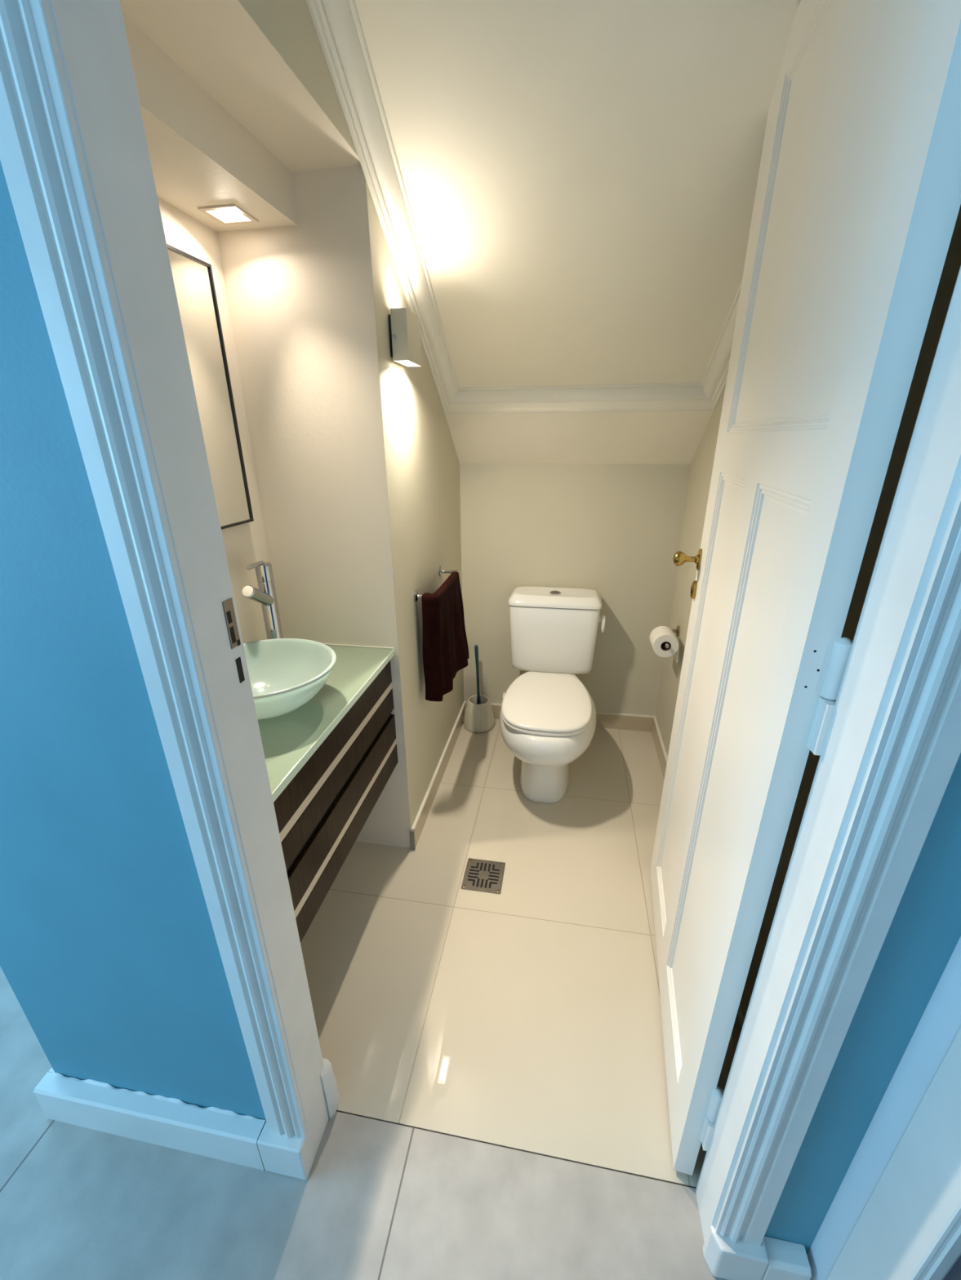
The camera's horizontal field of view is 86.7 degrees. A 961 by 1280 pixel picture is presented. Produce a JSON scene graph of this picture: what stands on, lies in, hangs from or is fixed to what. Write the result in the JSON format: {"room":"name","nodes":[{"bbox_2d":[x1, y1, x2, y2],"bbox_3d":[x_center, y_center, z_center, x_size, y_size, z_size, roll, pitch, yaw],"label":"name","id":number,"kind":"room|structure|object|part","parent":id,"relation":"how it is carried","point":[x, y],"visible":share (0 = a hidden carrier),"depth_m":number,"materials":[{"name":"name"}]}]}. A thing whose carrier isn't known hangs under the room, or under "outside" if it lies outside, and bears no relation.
{"room":"hallway","nodes":[
{"label":"hallway","id":0,"kind":"room"},
{"bbox_2d":[122,13,297,231],"bbox_3d":[-0.593,-0.899,0.823,0.209,0.147,0.771,3,22,9],"label":"soffit","id":1,"kind":"structure","parent":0,"point":[201,155],"depth_m":0.93,"materials":[{"name":"paint"}]},
{"bbox_2d":[197,204,258,225],"bbox_3d":[-0.555,-0.939,1.125,0.088,0.004,0.088,3,22,9],"label":"recessed light","id":2,"kind":"object","parent":1,"relation":"in","point":[232,214],"visible":1,"depth_m":1.12,"materials":[{"name":"beige glass"}]},
{"bbox_3d":[-0.555,-0.939,1.125,0.065,0.002,0.065,3,22,9],"label":"lamp glass","id":3,"kind":"part","parent":2,"relation":"part of","materials":[{"name":"beige glass"}]},
{"bbox_2d":[157,197,269,643],"bbox_3d":[-0.720,-0.070,1.228,0.074,1.987,0.863,3,22,9],"label":"wall","id":4,"kind":"structure","parent":0,"point":[245,544],"depth_m":1.35,"materials":[{"name":"paint"}]},
{"bbox_2d":[166,243,253,529],"bbox_3d":[-0.687,-0.481,0.994,0.016,0.587,0.655,3,22,9],"label":"wall mirror","id":5,"kind":"object","parent":4,"relation":"attached to","point":[193,277],"visible":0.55,"depth_m":1.22,"materials":[{"name":"silver metal"}]},
{"bbox_2d":[273,660,398,942],"bbox_3d":[-0.513,0.355,1.318,0.353,0.394,0.754,3,22,9],"label":"vanity cabinet","id":6,"kind":"object","parent":4,"relation":"attached to","point":[321,814],"visible":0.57,"depth_m":1.23,"materials":[{"name":"brown wood"}]},
{"bbox_2d":[257,643,395,801],"bbox_3d":[-0.507,0.162,1.238,0.368,0.022,0.757,3,22,9],"label":"countertop","id":7,"kind":"structure","parent":6,"relation":"on","point":[290,740],"depth_m":1.18,"materials":[{"name":"green glass"}]},
{"bbox_2d":[242,560,283,639],"bbox_3d":[-0.584,-0.059,1.367,0.055,0.299,0.135,3,22,9],"label":"tap","id":8,"kind":"object","parent":7,"relation":"on","point":[265,595],"visible":0.8,"depth_m":1.36,"materials":[{"name":"silver metal"}]},
{"bbox_3d":[-0.584,-0.193,1.319,0.014,0.015,0.064,3,22,9],"label":"lever","id":9,"kind":"part","parent":8,"relation":"part of","materials":[{"name":"silver metal"}]},
{"bbox_3d":[-0.579,-0.114,1.329,0.032,0.079,0.105,2,22,5],"label":"spout","id":10,"kind":"part","parent":8,"relation":"part of","materials":[{"name":"silver metal"}]},
{"bbox_2d":[243,638,336,719],"bbox_3d":[-0.505,0.108,1.198,0.333,0.113,0.333,3,22,9],"label":"basin","id":11,"kind":"object","parent":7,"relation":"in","point":[285,674],"visible":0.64,"depth_m":1.29,"materials":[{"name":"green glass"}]},
{"bbox_2d":[120,0,360,171],"bbox_3d":[-0.405,-0.912,0.784,0.172,0.001,0.771,3,22,9],"label":"ceiling","id":12,"kind":"structure","parent":0,"point":[217,43],"depth_m":0.84,"materials":[{"name":"paint"}]},
{"bbox_2d":[217,164,410,848],"bbox_3d":[-0.432,-0.196,1.540,0.381,1.987,0.083,3,22,9],"label":"wall","id":13,"kind":"structure","parent":0,"point":[300,297],"depth_m":1.34,"materials":[{"name":"paint"}]},
{"bbox_2d":[409,829,415,849],"bbox_3d":[-0.243,0.715,1.823,0.016,0.085,0.008,3,22,9],"label":"trim","id":14,"kind":"structure","parent":13,"relation":"attached to","point":[412,840],"depth_m":1.82,"materials":[{"name":"beige"}]},
{"bbox_2d":[238,0,463,830],"bbox_3d":[-0.282,-0.544,1.431,0.092,2.714,1.730,3,22,9],"label":"wall","id":15,"kind":"structure","parent":0,"point":[422,464],"depth_m":1.60,"materials":[{"name":"paint"}]},
{"bbox_2d":[306,0,458,413],"bbox_3d":[-0.231,-1.075,1.067,0.062,1.045,1.561,3,22,9],"label":"trim","id":16,"kind":"structure","parent":15,"relation":"attached to","point":[337,24],"depth_m":1.12,"materials":[{"name":"white paint"}]},
{"bbox_2d":[388,307,422,366],"bbox_3d":[-0.203,-0.811,1.372,0.051,0.118,0.130,3,22,9],"label":"wall sconce","id":17,"kind":"object","parent":15,"relation":"attached to","point":[404,325],"visible":1,"depth_m":1.33,"materials":[{"name":"silver paint"}]},
{"bbox_3d":[-0.224,-0.813,1.377,0.009,0.096,0.104,3,22,9],"label":"wall plate","id":18,"kind":"part","parent":17,"relation":"part of","materials":[{"name":"black metal"}]},
{"bbox_3d":[-0.198,-0.764,1.392,0.036,0.004,0.120,3,22,9],"label":"glass","id":19,"kind":"part","parent":17,"relation":"part of","materials":[{"name":"beige glass"}]},
{"bbox_2d":[413,566,458,601],"bbox_3d":[-0.151,-0.206,1.846,0.074,0.035,0.378,3,22,9],"label":"towel bar","id":20,"kind":"object","parent":15,"relation":"attached to","point":[416,596],"visible":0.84,"depth_m":1.99,"materials":[{"name":"silver metal"}]},
{"bbox_3d":[-0.181,-0.143,1.689,0.073,0.035,0.035,3,22,9],"label":"post","id":21,"kind":"part","parent":20,"relation":"part of","materials":[{"name":"silver metal"}]},
{"bbox_2d":[421,571,468,702],"bbox_3d":[-0.114,-0.023,1.893,0.076,0.397,0.371,6,22,14],"label":"towel","id":22,"kind":"object","parent":20,"relation":"hanging from","point":[445,649],"visible":1,"depth_m":1.79,"materials":[{"name":"brown fabric"}]},
{"bbox_3d":[-0.123,-0.269,2.003,0.073,0.035,0.035,3,22,9],"label":"post","id":23,"kind":"part","parent":20,"relation":"part of","materials":[{"name":"silver metal"}]},
{"bbox_2d":[411,701,466,847],"bbox_3d":[-0.161,0.538,2.264,0.011,0.086,0.956,3,22,9],"label":"baseboard","id":24,"kind":"structure","parent":15,"relation":"attached to","point":[421,817],"depth_m":2.13,"materials":[{"name":"beige tile"}]},
{"bbox_2d":[444,382,713,413],"bbox_3d":[0.344,-0.884,1.858,0.971,0.099,0.061,3,22,9],"label":"trim","id":25,"kind":"structure","parent":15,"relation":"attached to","point":[670,391],"depth_m":1.83,"materials":[{"name":"white paint"}]},
{"bbox_2d":[0,719,735,1279],"bbox_3d":[-0.805,1.096,1.062,3.174,0.055,4.002,3,22,9],"label":"floor","id":26,"kind":"structure","parent":0,"point":[526,1016],"depth_m":1.14,"materials":[{"name":"beige tile"}]},
{"bbox_2d":[462,694,494,732],"bbox_3d":[-0.009,0.370,2.596,0.164,0.151,0.156,3,22,9],"label":"toilet brush holder","id":27,"kind":"object","parent":26,"relation":"on","point":[477,717],"visible":0.98,"depth_m":2.54,"materials":[{"name":"beige plastic"}]},
{"bbox_2d":[474,644,480,704],"bbox_3d":[-0.010,0.213,2.533,0.063,0.398,0.063,3,22,9],"label":"toilet brush","id":28,"kind":"object","parent":27,"relation":"in","point":[476,647],"visible":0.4,"depth_m":2.51,"materials":[{"name":"teal plastic"}]},
{"bbox_2d":[460,857,505,893],"bbox_3d":[0.011,0.796,1.724,0.131,0.004,0.131,3,22,9],"label":"floor drain","id":29,"kind":"object","parent":26,"relation":"on","point":[480,875],"visible":1,"depth_m":1.72,"materials":[{"name":"metal"}]},
{"bbox_2d":[498,586,605,803],"bbox_3d":[0.296,0.229,2.151,0.436,0.739,0.757,3,22,9],"label":"toilet","id":30,"kind":"object","parent":26,"relation":"on","point":[548,717],"visible":1,"depth_m":2.13,"materials":[{"name":"white ceramic"}]},
{"bbox_3d":[0.269,0.253,2.058,0.354,0.015,0.483,3,22,9],"label":"seat","id":31,"kind":"part","parent":30,"relation":"part of","materials":[{"name":"white plastic"}]},
{"bbox_3d":[0.269,0.235,2.051,0.352,0.020,0.481,3,22,9],"label":"lid","id":32,"kind":"part","parent":30,"relation":"part of","materials":[{"name":"white plastic"}]},
{"bbox_3d":[0.285,0.410,2.193,0.397,0.373,0.697,3,22,9],"label":"bowl","id":33,"kind":"part","parent":30,"relation":"part of","materials":[{"name":"white ceramic"}]},
{"bbox_3d":[0.335,-0.023,2.352,0.398,0.318,0.186,3,22,9],"label":"tank","id":34,"kind":"part","parent":30,"relation":"part of","materials":[{"name":"white ceramic"}]},
{"bbox_3d":[0.334,-0.193,2.283,0.409,0.044,0.194,3,22,9],"label":"tank lid","id":35,"kind":"part","parent":30,"relation":"part of","materials":[{"name":"white ceramic"}]},
{"bbox_3d":[0.541,-0.070,2.247,0.018,0.081,0.031,3,22,9],"label":"flush lever","id":36,"kind":"part","parent":30,"relation":"part of","materials":[{"name":"white plastic"}]},
{"bbox_2d":[0,160,960,1254],"bbox_3d":[-0.132,-0.195,0.554,1.606,2.714,0.083,3,22,9],"label":"wall","id":37,"kind":"structure","parent":0,"point":[109,953],"depth_m":0.75,"materials":[{"name":"blue paint"}]},
{"bbox_2d":[0,0,338,1157],"bbox_3d":[-0.370,0.070,0.699,0.087,2.116,0.117,3,22,9],"label":"door frame","id":38,"kind":"structure","parent":37,"relation":"attached to","point":[94,31],"depth_m":0.56,"materials":[{"name":"white paint"}]},
{"bbox_3d":[-0.335,-0.022,0.686,0.002,0.066,0.019,3,22,9],"label":"strike plate","id":39,"kind":"part","parent":38,"relation":"part of","materials":[{"name":"metal"}]},
{"bbox_2d":[257,1122,314,1180],"bbox_3d":[-0.389,1.025,1.022,0.092,0.103,0.037,3,22,9],"label":"plinth","id":40,"kind":"object","parent":37,"relation":"attached to","point":[293,1157],"visible":0.91,"depth_m":1.00,"materials":[{"name":"white paint"}]},
{"bbox_2d":[702,1223,768,1279],"bbox_3d":[0.445,1.077,0.893,0.087,0.094,0.035,3,22,9],"label":"plinth","id":41,"kind":"object","parent":37,"relation":"attached to","point":[725,1259],"visible":0.89,"depth_m":0.87,"materials":[{"name":"white paint"}]},
{"bbox_2d":[761,1235,811,1279],"bbox_3d":[0.522,1.085,0.882,0.066,0.086,0.035,3,22,9],"label":"baseboard","id":42,"kind":"structure","parent":37,"relation":"attached to","point":[788,1260],"depth_m":0.86,"materials":[{"name":"white paint"}]},
{"bbox_2d":[649,0,960,1175],"bbox_3d":[0.488,-0.022,0.990,0.103,2.042,0.797,3,22,9],"label":"door","id":43,"kind":"structure","parent":37,"relation":"in","point":[856,205],"depth_m":0.72,"materials":[{"name":"white paint"}]},
{"bbox_3d":[0.530,-0.210,1.316,0.062,0.038,0.038,3,22,9],"label":"knob","id":44,"kind":"part","parent":43,"relation":"part of","materials":[{"name":"gold metal"}]},
{"bbox_3d":[0.561,-0.207,1.307,0.007,0.055,0.024,5,22,13],"label":"knob plate","id":45,"kind":"part","parent":43,"relation":"part of","materials":[{"name":"gold metal"}]},
{"bbox_2d":[695,266,960,1245],"bbox_3d":[0.442,0.116,0.572,0.082,2.116,0.122,3,22,9],"label":"door frame","id":46,"kind":"structure","parent":37,"relation":"attached to","point":[839,728],"depth_m":0.57,"materials":[{"name":"white paint"}]},
{"bbox_2d":[335,1110,696,1188],"bbox_3d":[0.052,1.087,1.076,0.771,0.053,0.003,3,22,9],"label":"threshold","id":47,"kind":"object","parent":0,"point":[336,1110],"depth_m":1.06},
{"bbox_2d":[459,462,690,715],"bbox_3d":[0.442,-0.267,2.405,1.063,1.472,0.092,3,22,9],"label":"wall","id":48,"kind":"structure","parent":0,"point":[613,531],"depth_m":2.32,"materials":[{"name":"paint"}]},
{"bbox_2d":[465,701,653,732],"bbox_3d":[0.391,0.393,2.622,0.948,0.086,0.011,3,22,9],"label":"baseboard","id":49,"kind":"structure","parent":48,"relation":"attached to","point":[604,719],"depth_m":2.56,"materials":[{"name":"beige tile"}]},
{"bbox_2d":[354,0,800,387],"bbox_3d":[0.224,-1.093,1.025,1.007,1.082,1.592,3,22,9],"label":"ceiling","id":50,"kind":"structure","parent":0,"point":[580,177],"depth_m":1.13,"materials":[{"name":"paint"}]},
{"bbox_2d":[444,399,713,463],"bbox_3d":[0.363,-0.838,1.994,0.971,0.291,0.269,3,22,9],"label":"ceiling panel","id":51,"kind":"object","parent":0,"point":[674,437],"visible":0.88,"depth_m":1.98,"materials":[{"name":"paint"}]},
{"bbox_2d":[655,204,960,1279],"bbox_3d":[0.585,-0.088,0.275,0.092,2.714,3.892,3,22,9],"label":"wall","id":52,"kind":"structure","parent":0,"point":[702,463],"depth_m":0.78,"materials":[{"name":"paint"}]},
{"bbox_2d":[663,625,679,648],"bbox_3d":[0.777,-0.011,2.071,0.082,0.048,0.201,3,22,9],"label":"toilet paper holder","id":53,"kind":"object","parent":52,"relation":"attached to","point":[677,630],"visible":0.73,"depth_m":2.12,"materials":[{"name":"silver metal"}]},
{"bbox_2d":[649,626,679,662],"bbox_3d":[0.742,0.016,2.061,0.101,0.118,0.101,3,22,9],"label":"toilet paper roll","id":54,"kind":"object","parent":53,"relation":"hanging from","point":[659,635],"visible":0.98,"depth_m":2.02,"materials":[{"name":"white paper"}]},
{"bbox_3d":[0.743,-0.009,2.069,0.017,0.017,0.183,3,22,9],"label":"arm","id":55,"kind":"part","parent":53,"relation":"part of","materials":[{"name":"silver metal"}]},
{"bbox_2d":[651,715,744,1048],"bbox_3d":[0.728,0.718,1.802,0.011,0.086,1.638,3,22,9],"label":"baseboard","id":56,"kind":"structure","parent":52,"relation":"attached to","point":[659,744],"depth_m":2.23,"materials":[{"name":"beige tile"}]},
{"bbox_2d":[700,280,742,410],"bbox_3d":[0.665,-1.023,0.925,0.062,1.045,1.561,3,22,9],"label":"trim","id":57,"kind":"structure","parent":52,"relation":"attached to","point":[713,380],"depth_m":1.62,"materials":[{"name":"white paint"}]},
{"bbox_2d":[825,1024,960,1279],"bbox_3d":[0.505,0.332,-0.043,0.102,2.171,1.080,3,22,9],"label":"door frame","id":58,"kind":"structure","parent":52,"relation":"attached to","point":[912,1212],"depth_m":0.62,"materials":[{"name":"white paint"}]},
{"bbox_2d":[943,1256,960,1279],"bbox_3d":[0.468,0.366,-0.023,0.090,2.085,0.894,3,22,9],"label":"door","id":59,"kind":"structure","parent":52,"relation":"in","point":[954,1273],"depth_m":0.59,"materials":[{"name":"grey paint"}]},
{"bbox_3d":[-0.719,-0.484,1.596,0.087,2.484,1.840,3,22,9],"label":"wall","id":60,"kind":"structure","parent":0,"visible":0},
{"bbox_2d":[33,1067,266,1170],"bbox_3d":[-0.533,0.662,1.929,0.514,0.106,1.913,3,22,9],"label":"baseboard","id":61,"kind":"structure","parent":60,"relation":"attached to","point":[212,1132],"depth_m":1.05,"materials":[{"name":"white paint"}]}
]}

